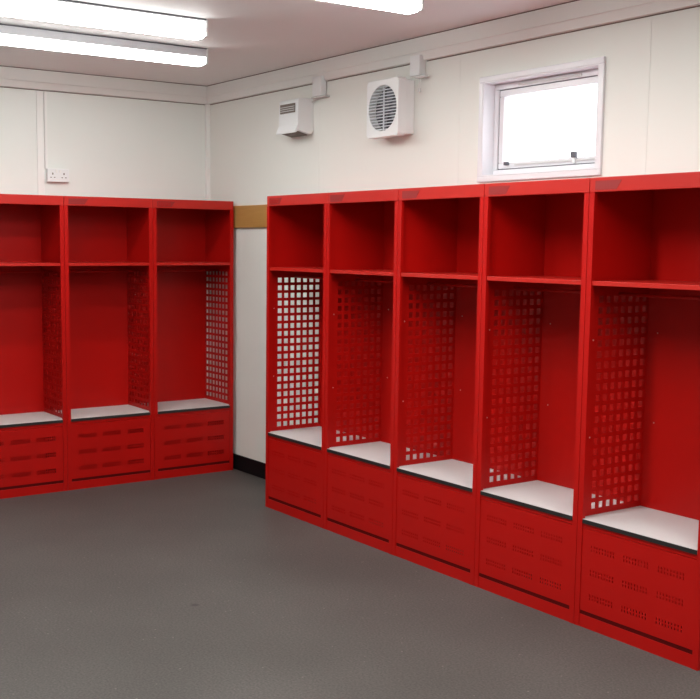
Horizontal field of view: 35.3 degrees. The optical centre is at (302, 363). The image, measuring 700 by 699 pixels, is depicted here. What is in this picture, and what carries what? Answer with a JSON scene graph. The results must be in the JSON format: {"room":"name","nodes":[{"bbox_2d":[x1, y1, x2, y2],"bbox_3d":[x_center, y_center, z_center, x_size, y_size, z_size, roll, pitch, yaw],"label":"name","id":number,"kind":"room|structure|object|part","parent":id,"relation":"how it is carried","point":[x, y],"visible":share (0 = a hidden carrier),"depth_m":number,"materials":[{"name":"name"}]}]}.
{"room":"changing room","nodes":[
{"label":"changing room","id":0,"kind":"room"},
{"bbox_2d":[0,87,204,199],"bbox_3d":[-2.648,-0.495,6.536,4.940,2.640,0.120,-4,8,-34],"label":"wall","id":1,"kind":"structure","parent":0,"point":[116,147],"depth_m":7.27,"materials":[{"name":"white paint"}]},
{"bbox_2d":[36,90,44,194],"bbox_3d":[-1.683,-0.538,7.108,0.046,2.405,0.010,-4,8,-34],"label":"trim","id":2,"kind":"structure","parent":1,"relation":"attached to","point":[39,94],"depth_m":7.01,"materials":[{"name":"white plastic"}]},
{"bbox_2d":[43,91,47,168],"bbox_3d":[-1.644,-1.491,7.015,0.016,0.484,0.024,-4,8,-34],"label":"cable conduit","id":3,"kind":"object","parent":1,"relation":"attached to","point":[44,92],"visible":1,"depth_m":7.01,"materials":[{"name":"white plastic"}]},
{"bbox_2d":[46,168,68,181],"bbox_3d":[-1.581,-1.211,7.080,0.146,0.084,0.042,-4,8,-34],"label":"wall socket","id":4,"kind":"object","parent":1,"relation":"attached to","point":[52,175],"visible":1,"depth_m":7.06,"materials":[{"name":"white plastic"}]},
{"bbox_2d":[0,65,206,104],"bbox_3d":[-2.594,-1.738,6.335,4.700,0.124,0.034,-4,8,-34],"label":"trim","id":5,"kind":"structure","parent":1,"relation":"attached to","point":[12,77],"depth_m":7.18,"materials":[{"name":"white plastic"}]},
{"bbox_2d":[0,0,573,85],"bbox_3d":[-0.253,-1.452,2.879,5.000,0.100,8.700,-4,8,-34],"label":"ceiling","id":6,"kind":"structure","parent":0,"point":[245,38],"depth_m":5.65,"materials":[{"name":"paint"}]},
{"bbox_2d":[0,0,207,39],"bbox_3d":[-1.137,-1.592,4.953,1.550,0.087,0.129,-4,8,-34],"label":"ceiling light","id":7,"kind":"object","parent":6,"relation":"attached to","point":[72,12],"visible":1,"depth_m":5.05,"materials":[{"name":"white plastic"}]},
{"bbox_2d":[0,24,207,66],"bbox_3d":[-1.205,-1.681,5.764,1.550,0.087,0.129,-4,8,-34],"label":"ceiling light","id":8,"kind":"object","parent":6,"relation":"attached to","point":[10,35],"visible":1,"depth_m":5.79,"materials":[{"name":"white plastic"}]},
{"bbox_2d":[321,0,423,14],"bbox_3d":[-0.158,-1.512,4.303,1.550,0.087,0.129,-4,8,-34],"label":"ceiling light","id":9,"kind":"object","parent":6,"relation":"attached to","point":[405,7],"visible":1,"depth_m":4.62,"materials":[{"name":"white plastic"}]},
{"bbox_2d":[0,468,699,698],"bbox_3d":[-0.276,1.271,3.177,5.000,0.100,8.700,-4,8,-34],"label":"floor","id":10,"kind":"structure","parent":0,"point":[190,586],"depth_m":4.59,"materials":[{"name":"grey plastic"}]},
{"bbox_2d":[0,194,67,498],"bbox_3d":[-1.827,-0.113,6.802,0.599,1.837,0.392,-4,8,-34],"label":"locker","id":11,"kind":"object","parent":10,"relation":"on","point":[33,436],"visible":1,"depth_m":6.96,"materials":[{"name":"red metal"}]},
{"bbox_3d":[-1.935,-0.130,6.962,0.595,1.833,0.002,-4,8,-34],"label":"panel","id":12,"kind":"part","parent":11,"relation":"part of","materials":[{"name":"red metal"}]},
{"bbox_3d":[-1.826,-0.563,6.758,0.593,0.014,0.015,-4,8,-34],"label":"hanging rail","id":13,"kind":"part","parent":11,"relation":"part of","materials":[{"name":"red metal"}]},
{"bbox_2d":[0,262,59,265],"bbox_3d":[-1.823,-0.610,6.748,0.591,0.018,0.382,-4,8,-34],"label":"shelf","id":14,"kind":"object","parent":11,"relation":"attached to","point":[1,263],"depth_m":6.67,"materials":[{"name":"red metal"}]},
{"bbox_3d":[-1.830,0.357,6.853,0.591,0.016,0.386,-4,8,-34],"label":"seat","id":15,"kind":"part","parent":11,"relation":"part of","materials":[{"name":"white laminate"}]},
{"bbox_3d":[-1.727,0.393,6.703,0.547,0.019,0.010,-4,8,-34],"label":"seat rail","id":16,"kind":"part","parent":11,"relation":"part of","materials":[{"name":"red metal"}]},
{"bbox_3d":[-1.728,0.576,6.722,0.546,0.345,0.009,-4,8,-34],"label":"panel","id":17,"kind":"part","parent":11,"relation":"part of","materials":[{"name":"red metal"}]},
{"bbox_3d":[-1.589,-0.125,6.963,0.025,1.829,0.389,-4,8,-34],"label":"panel","id":18,"kind":"part","parent":11,"relation":"part of","materials":[{"name":"red metal"}]},
{"bbox_2d":[43,196,153,490],"bbox_3d":[-1.328,-0.146,7.138,0.599,1.837,0.392,-4,8,-34],"label":"locker","id":19,"kind":"object","parent":10,"relation":"on","point":[110,436],"visible":0.95,"depth_m":7.24,"materials":[{"name":"red metal"}]},
{"bbox_3d":[-1.566,-0.126,6.978,0.025,1.829,0.389,-4,8,-34],"label":"panel","id":20,"kind":"part","parent":19,"relation":"part of","materials":[{"name":"red metal"}]},
{"bbox_3d":[-1.436,-0.162,7.298,0.595,1.833,0.002,-4,8,-34],"label":"panel","id":21,"kind":"part","parent":19,"relation":"part of","materials":[{"name":"red metal"}]},
{"bbox_3d":[-1.331,0.324,7.188,0.591,0.016,0.386,-4,8,-34],"label":"seat","id":22,"kind":"part","parent":19,"relation":"part of","materials":[{"name":"white laminate"}]},
{"bbox_3d":[-1.327,-0.595,7.093,0.593,0.014,0.015,-4,8,-34],"label":"hanging rail","id":23,"kind":"part","parent":19,"relation":"part of","materials":[{"name":"red metal"}]},
{"bbox_2d":[69,262,148,265],"bbox_3d":[-1.324,-0.643,7.084,0.591,0.018,0.382,-4,8,-34],"label":"shelf","id":24,"kind":"object","parent":19,"relation":"attached to","point":[70,263],"depth_m":6.98,"materials":[{"name":"red metal"}]},
{"bbox_3d":[-1.228,0.361,7.038,0.547,0.019,0.010,-4,8,-34],"label":"seat rail","id":25,"kind":"part","parent":19,"relation":"part of","materials":[{"name":"metal"}]},
{"bbox_3d":[-1.229,0.544,7.057,0.546,0.345,0.009,-4,8,-34],"label":"panel","id":26,"kind":"part","parent":19,"relation":"part of","materials":[{"name":"red metal"}]},
{"bbox_3d":[-1.090,-0.157,7.298,0.025,1.829,0.389,-4,8,-34],"label":"panel","id":27,"kind":"part","parent":19,"relation":"part of","materials":[{"name":"red metal"}]},
{"bbox_2d":[128,199,233,479],"bbox_3d":[-0.829,-0.178,7.473,0.599,1.837,0.392,-4,8,-34],"label":"locker","id":28,"kind":"object","parent":10,"relation":"on","point":[193,428],"visible":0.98,"depth_m":7.58,"materials":[{"name":"red metal"}]},
{"bbox_3d":[-1.067,-0.159,7.314,0.025,1.829,0.389,-4,8,-34],"label":"panel","id":29,"kind":"part","parent":28,"relation":"part of","materials":[{"name":"red metal"}]},
{"bbox_3d":[-0.937,-0.194,7.633,0.595,1.833,0.002,-4,8,-34],"label":"panel","id":30,"kind":"part","parent":28,"relation":"part of","materials":[{"name":"red metal"}]},
{"bbox_3d":[-0.832,0.292,7.524,0.591,0.016,0.386,-4,8,-34],"label":"seat","id":31,"kind":"part","parent":28,"relation":"part of","materials":[{"name":"white laminate"}]},
{"bbox_3d":[-0.828,-0.628,7.428,0.593,0.014,0.015,-4,8,-34],"label":"hanging rail","id":32,"kind":"part","parent":28,"relation":"part of","materials":[{"name":"red metal"}]},
{"bbox_2d":[157,262,229,265],"bbox_3d":[-0.825,-0.675,7.419,0.591,0.018,0.382,-4,8,-34],"label":"shelf","id":33,"kind":"object","parent":28,"relation":"attached to","point":[158,263],"depth_m":7.34,"materials":[{"name":"red metal"}]},
{"bbox_3d":[-0.729,0.328,7.374,0.547,0.019,0.010,-4,8,-34],"label":"seat rail","id":34,"kind":"part","parent":28,"relation":"part of","materials":[{"name":"red metal"}]},
{"bbox_3d":[-0.730,0.511,7.393,0.546,0.345,0.009,-4,8,-34],"label":"panel","id":35,"kind":"part","parent":28,"relation":"part of","materials":[{"name":"red metal"}]},
{"bbox_3d":[-0.591,-0.190,7.633,0.025,1.829,0.389,-4,8,-34],"label":"panel","id":36,"kind":"part","parent":28,"relation":"part of","materials":[{"name":"red metal"}]},
{"bbox_2d":[265,193,380,528],"bbox_3d":[0.115,-0.038,6.298,0.392,1.830,0.599,-4,8,-34],"label":"locker","id":37,"kind":"object","parent":10,"relation":"on","point":[296,224],"visible":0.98,"depth_m":6.43,"materials":[{"name":"red metal"}]},
{"bbox_3d":[-0.045,-0.061,6.536,0.389,1.822,0.025,-4,8,-34],"label":"panel","id":38,"kind":"part","parent":37,"relation":"part of","materials":[{"name":"red metal"}]},
{"bbox_3d":[-0.045,0.641,6.268,0.009,0.344,0.546,-4,8,-34],"label":"panel","id":39,"kind":"part","parent":37,"relation":"part of","materials":[{"name":"red metal"}]},
{"bbox_3d":[-0.042,0.459,6.249,0.010,0.018,0.547,-4,8,-34],"label":"seat rail","id":40,"kind":"part","parent":37,"relation":"part of","materials":[{"name":"red metal"}]},
{"bbox_2d":[270,267,322,272],"bbox_3d":[0.120,-0.533,6.245,0.382,0.018,0.591,-4,8,-34],"label":"shelf","id":41,"kind":"object","parent":37,"relation":"attached to","point":[272,269],"depth_m":6.27,"materials":[{"name":"red metal"}]},
{"bbox_3d":[0.124,-0.485,6.253,0.015,0.014,0.593,-4,8,-34],"label":"hanging rail","id":42,"kind":"part","parent":37,"relation":"part of","materials":[{"name":"metal"}]},
{"bbox_3d":[0.111,0.430,6.349,0.386,0.016,0.591,-4,8,-34],"label":"seat","id":43,"kind":"part","parent":37,"relation":"part of","materials":[{"name":"white laminate"}]},
{"bbox_3d":[0.276,-0.046,6.407,0.002,1.826,0.595,-4,8,-34],"label":"panel","id":44,"kind":"part","parent":37,"relation":"part of","materials":[{"name":"red metal"}]},
{"bbox_3d":[0.276,-0.006,6.063,0.389,1.822,0.025,-4,8,-34],"label":"panel","id":45,"kind":"part","parent":37,"relation":"part of","materials":[{"name":"red metal"}]},
{"bbox_2d":[324,189,453,554],"bbox_3d":[0.452,0.019,5.803,0.392,1.830,0.599,-4,8,-34],"label":"locker","id":46,"kind":"object","parent":10,"relation":"on","point":[362,226],"visible":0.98,"depth_m":5.94,"materials":[{"name":"red metal"}]},
{"bbox_3d":[0.292,-0.004,6.040,0.389,1.822,0.025,-4,8,-34],"label":"panel","id":47,"kind":"part","parent":46,"relation":"part of","materials":[{"name":"red metal"}]},
{"bbox_3d":[0.292,0.699,5.772,0.009,0.344,0.546,-4,8,-34],"label":"panel","id":48,"kind":"part","parent":46,"relation":"part of","materials":[{"name":"red metal"}]},
{"bbox_3d":[0.295,0.516,5.753,0.010,0.018,0.547,-4,8,-34],"label":"seat rail","id":49,"kind":"part","parent":46,"relation":"part of","materials":[{"name":"red metal"}]},
{"bbox_2d":[330,269,393,275],"bbox_3d":[0.457,-0.476,5.749,0.382,0.018,0.591,-4,8,-34],"label":"shelf","id":50,"kind":"object","parent":46,"relation":"attached to","point":[333,272],"depth_m":5.79,"materials":[{"name":"red metal"}]},
{"bbox_3d":[0.461,-0.428,5.757,0.015,0.014,0.593,-4,8,-34],"label":"hanging rail","id":51,"kind":"part","parent":46,"relation":"part of","materials":[{"name":"red metal"}]},
{"bbox_3d":[0.448,0.487,5.854,0.386,0.016,0.591,-4,8,-34],"label":"seat","id":52,"kind":"part","parent":46,"relation":"part of","materials":[{"name":"white laminate"}]},
{"bbox_3d":[0.613,0.011,5.911,0.002,1.826,0.595,-4,8,-34],"label":"panel","id":53,"kind":"part","parent":46,"relation":"part of","materials":[{"name":"red metal"}]},
{"bbox_3d":[0.613,0.051,5.567,0.389,1.822,0.025,-4,8,-34],"label":"panel","id":54,"kind":"part","parent":46,"relation":"part of","materials":[{"name":"red metal"}]},
{"bbox_2d":[392,184,540,585],"bbox_3d":[0.789,0.077,5.308,0.392,1.830,0.599,-4,8,-34],"label":"locker","id":55,"kind":"object","parent":10,"relation":"on","point":[440,228],"visible":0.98,"depth_m":5.45,"materials":[{"name":"red metal"}]},
{"bbox_3d":[0.629,0.053,5.544,0.389,1.822,0.025,-4,8,-34],"label":"panel","id":56,"kind":"part","parent":55,"relation":"part of","materials":[{"name":"red metal"}]},
{"bbox_3d":[0.629,0.756,5.277,0.009,0.344,0.546,-4,8,-34],"label":"panel","id":57,"kind":"part","parent":55,"relation":"part of","materials":[{"name":"red metal"}]},
{"bbox_3d":[0.632,0.574,5.258,0.010,0.018,0.547,-4,8,-34],"label":"seat rail","id":58,"kind":"part","parent":55,"relation":"part of","materials":[{"name":"red metal"}]},
{"bbox_2d":[401,272,477,279],"bbox_3d":[0.794,-0.418,5.254,0.382,0.018,0.591,-4,8,-34],"label":"shelf","id":59,"kind":"object","parent":55,"relation":"attached to","point":[404,275],"depth_m":5.31,"materials":[{"name":"red metal"}]},
{"bbox_3d":[0.798,-0.371,5.262,0.015,0.014,0.593,-4,8,-34],"label":"hanging rail","id":60,"kind":"part","parent":55,"relation":"part of","materials":[{"name":"red metal"}]},
{"bbox_3d":[0.784,0.545,5.358,0.386,0.016,0.591,-4,8,-34],"label":"seat","id":61,"kind":"part","parent":55,"relation":"part of","materials":[{"name":"white laminate"}]},
{"bbox_3d":[0.950,0.068,5.416,0.002,1.826,0.595,-4,8,-34],"label":"panel","id":62,"kind":"part","parent":55,"relation":"part of","materials":[{"name":"red metal"}]},
{"bbox_3d":[0.950,0.108,5.072,0.389,1.822,0.025,-4,8,-34],"label":"panel","id":63,"kind":"part","parent":55,"relation":"part of","materials":[{"name":"red metal"}]},
{"bbox_2d":[474,178,646,623],"bbox_3d":[1.126,0.134,4.812,0.392,1.830,0.599,-4,8,-34],"label":"locker","id":64,"kind":"object","parent":10,"relation":"on","point":[535,233],"visible":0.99,"depth_m":4.96,"materials":[{"name":"red metal"}]},
{"bbox_3d":[0.966,0.111,5.049,0.389,1.822,0.025,-4,8,-34],"label":"panel","id":65,"kind":"part","parent":64,"relation":"part of","materials":[{"name":"red metal"}]},
{"bbox_3d":[0.966,0.813,4.781,0.009,0.344,0.546,-4,8,-34],"label":"panel","id":66,"kind":"part","parent":64,"relation":"part of","materials":[{"name":"red metal"}]},
{"bbox_3d":[0.969,0.631,4.762,0.010,0.018,0.547,-4,8,-34],"label":"seat rail","id":67,"kind":"part","parent":64,"relation":"part of","materials":[{"name":"red metal"}]},
{"bbox_2d":[487,276,580,284],"bbox_3d":[1.131,-0.361,4.758,0.382,0.018,0.591,-4,8,-34],"label":"shelf","id":68,"kind":"object","parent":64,"relation":"attached to","point":[491,280],"depth_m":4.80,"materials":[{"name":"red metal"}]},
{"bbox_3d":[1.135,-0.314,4.766,0.015,0.014,0.593,-4,8,-34],"label":"hanging rail","id":69,"kind":"part","parent":64,"relation":"part of","materials":[{"name":"red metal"}]},
{"bbox_3d":[1.121,0.602,4.862,0.386,0.016,0.591,-4,8,-34],"label":"seat","id":70,"kind":"part","parent":64,"relation":"part of","materials":[{"name":"white laminate"}]},
{"bbox_3d":[1.287,0.125,4.920,0.002,1.826,0.595,-4,8,-34],"label":"panel","id":71,"kind":"part","parent":64,"relation":"part of","materials":[{"name":"red metal"}]},
{"bbox_3d":[1.287,0.165,4.576,0.389,1.822,0.025,-4,8,-34],"label":"panel","id":72,"kind":"part","parent":64,"relation":"part of","materials":[{"name":"red metal"}]},
{"bbox_2d":[574,171,699,670],"bbox_3d":[1.463,0.191,4.316,0.392,1.830,0.599,-4,8,-34],"label":"locker","id":73,"kind":"object","parent":10,"relation":"on","point":[642,555],"visible":1,"depth_m":4.48,"materials":[{"name":"red metal"}]},
{"bbox_3d":[1.303,0.168,4.553,0.389,1.822,0.025,-4,8,-34],"label":"panel","id":74,"kind":"part","parent":73,"relation":"part of","materials":[{"name":"red metal"}]},
{"bbox_3d":[1.302,0.870,4.285,0.009,0.344,0.546,-4,8,-34],"label":"panel","id":75,"kind":"part","parent":73,"relation":"part of","materials":[{"name":"red metal"}]},
{"bbox_3d":[1.305,0.688,4.266,0.010,0.018,0.547,-4,8,-34],"label":"seat rail","id":76,"kind":"part","parent":73,"relation":"part of","materials":[{"name":"red metal"}]},
{"bbox_3d":[1.458,0.659,4.367,0.386,0.016,0.591,-4,8,-34],"label":"seat","id":77,"kind":"part","parent":73,"relation":"part of","materials":[{"name":"white laminate"}]},
{"bbox_2d":[592,280,699,289],"bbox_3d":[1.468,-0.304,4.262,0.382,0.018,0.591,-4,8,-34],"label":"shelf","id":78,"kind":"object","parent":73,"relation":"attached to","point":[596,284],"depth_m":4.30,"materials":[{"name":"red metal"}]},
{"bbox_3d":[1.472,-0.257,4.270,0.015,0.014,0.593,-4,8,-34],"label":"hanging rail","id":79,"kind":"part","parent":73,"relation":"part of","materials":[{"name":"red metal"}]},
{"bbox_3d":[1.624,0.182,4.425,0.002,1.826,0.595,-4,8,-34],"label":"panel","id":80,"kind":"part","parent":73,"relation":"part of","materials":[{"name":"red metal"}]},
{"bbox_3d":[1.624,0.222,4.080,0.389,1.822,0.025,-4,8,-34],"label":"panel","id":81,"kind":"part","parent":73,"relation":"part of","materials":[{"name":"red metal"}]},
{"bbox_2d":[210,7,699,462],"bbox_3d":[1.733,-0.220,4.371,0.120,2.640,8.400,-4,8,-34],"label":"wall","id":82,"kind":"structure","parent":0,"point":[250,163],"depth_m":6.06,"materials":[{"name":"white paint"}]},
{"bbox_2d":[205,104,209,394],"bbox_3d":[-0.671,-0.604,7.776,0.030,2.410,0.030,-4,8,-34],"label":"trim","id":83,"kind":"structure","parent":82,"relation":"attached to","point":[207,106],"depth_m":7.68,"materials":[{"name":"white plastic"}]},
{"bbox_2d":[233,453,265,478],"bbox_3d":[1.667,1.043,4.472,0.012,0.106,8.400,-4,8,-34],"label":"baseboard","id":84,"kind":"structure","parent":82,"relation":"attached to","point":[241,463],"depth_m":7.44,"materials":[{"name":"black plastic"}]},
{"bbox_2d":[233,204,266,227],"bbox_3d":[-0.270,-0.959,7.155,0.018,0.148,1.366,-4,8,-34],"label":"wooden board","id":85,"kind":"object","parent":82,"relation":"attached to","point":[246,216],"visible":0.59,"depth_m":7.25,"materials":[{"name":"brown wood"}]},
{"bbox_2d":[276,98,313,137],"bbox_3d":[-0.048,-1.491,6.669,0.134,0.218,0.212,-4,8,-34],"label":"heater","id":86,"kind":"object","parent":82,"relation":"attached to","point":[295,115],"visible":0.99,"depth_m":6.60,"materials":[{"name":"white plastic"}]},
{"bbox_2d":[280,103,294,113],"bbox_3d":[-0.089,-1.540,6.639,0.006,0.054,0.160,-4,8,-34],"label":"grille","id":87,"kind":"object","parent":86,"relation":"attached to","point":[285,108],"depth_m":6.64,"materials":[{"name":"grey plastic"}]},
{"bbox_2d":[282,131,306,137],"bbox_3d":[-0.050,-1.393,6.677,0.075,0.022,0.175,-4,8,-34],"label":"outlet","id":88,"kind":"object","parent":86,"relation":"attached to","point":[291,134],"depth_m":6.64,"materials":[{"name":"white plastic"}]},
{"bbox_2d":[314,99,319,422],"bbox_3d":[0.089,-0.430,6.687,0.001,2.314,0.030,-4,8,-34],"label":"trim","id":89,"kind":"structure","parent":82,"relation":"attached to","point":[318,100],"depth_m":6.62,"materials":[{"name":"white plastic"}]},
{"bbox_2d":[312,75,325,96],"bbox_3d":[0.100,-1.643,6.510,0.042,0.116,0.090,-4,8,-34],"label":"junction box","id":90,"kind":"object","parent":82,"relation":"attached to","point":[318,82],"visible":0.97,"depth_m":6.48,"materials":[{"name":"white plastic"}]},
{"bbox_2d":[311,95,329,102],"bbox_3d":[0.094,-1.574,6.526,0.040,0.033,0.179,-4,8,-34],"label":"cable","id":91,"kind":"object","parent":82,"relation":"attached to","point":[320,96],"visible":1,"depth_m":6.50,"materials":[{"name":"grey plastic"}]},
{"bbox_2d":[366,77,413,138],"bbox_3d":[0.475,-1.371,5.916,0.118,0.304,0.274,-4,8,-34],"label":"fan","id":92,"kind":"object","parent":82,"relation":"attached to","point":[390,101],"visible":1,"depth_m":5.85,"materials":[{"name":"white plastic"}]},
{"bbox_2d":[369,86,395,130],"bbox_3d":[0.433,-1.368,5.888,0.013,0.236,0.240,-4,8,-34],"label":"grille","id":93,"kind":"object","parent":92,"relation":"attached to","point":[374,91],"depth_m":5.90,"materials":[{"name":"plastic"}]},
{"bbox_3d":[0.499,-1.374,5.932,0.060,0.284,0.258,-4,8,-34],"label":"fan casing","id":94,"kind":"part","parent":92,"relation":"part of","materials":[{"name":"white plastic"}]},
{"bbox_2d":[410,55,427,91],"bbox_3d":[0.618,-1.518,5.754,0.046,0.190,0.125,-4,8,-34],"label":"junction box","id":95,"kind":"object","parent":82,"relation":"attached to","point":[417,64],"visible":1,"depth_m":5.74,"materials":[{"name":"white plastic"}]},
{"bbox_2d":[207,0,699,104],"bbox_3d":[1.680,-1.466,4.191,0.034,0.124,8.400,-4,8,-34],"label":"trim","id":96,"kind":"structure","parent":82,"relation":"attached to","point":[581,14],"depth_m":5.48,"materials":[{"name":"white paint"}]},
{"bbox_2d":[454,55,460,184],"bbox_3d":[0.780,-0.358,5.666,0.001,2.404,0.030,-4,8,-34],"label":"trim","id":97,"kind":"structure","parent":82,"relation":"attached to","point":[458,79],"depth_m":5.57,"materials":[{"name":"white plastic"}]},
{"bbox_2d":[477,56,605,181],"bbox_3d":[1.139,-1.120,5.145,0.124,0.510,0.782,-4,8,-34],"label":"window","id":98,"kind":"structure","parent":82,"relation":"in","point":[493,165],"depth_m":5.22,"materials":[{"name":"white plastic"}]},
{"bbox_3d":[1.171,-1.122,5.166,0.048,0.445,0.717,-4,8,-34],"label":"frame","id":99,"kind":"part","parent":98,"relation":"part of","materials":[{"name":"white plastic"}]},
{"bbox_3d":[1.171,-1.122,5.166,0.039,0.381,0.653,-4,8,-34],"label":"sash","id":100,"kind":"part","parent":98,"relation":"part of","materials":[{"name":"white plastic"}]},
{"bbox_2d":[640,17,651,174],"bbox_3d":[1.435,-0.247,4.703,0.001,2.404,0.030,-4,8,-34],"label":"trim","id":101,"kind":"structure","parent":82,"relation":"attached to","point":[649,19],"depth_m":4.61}
]}

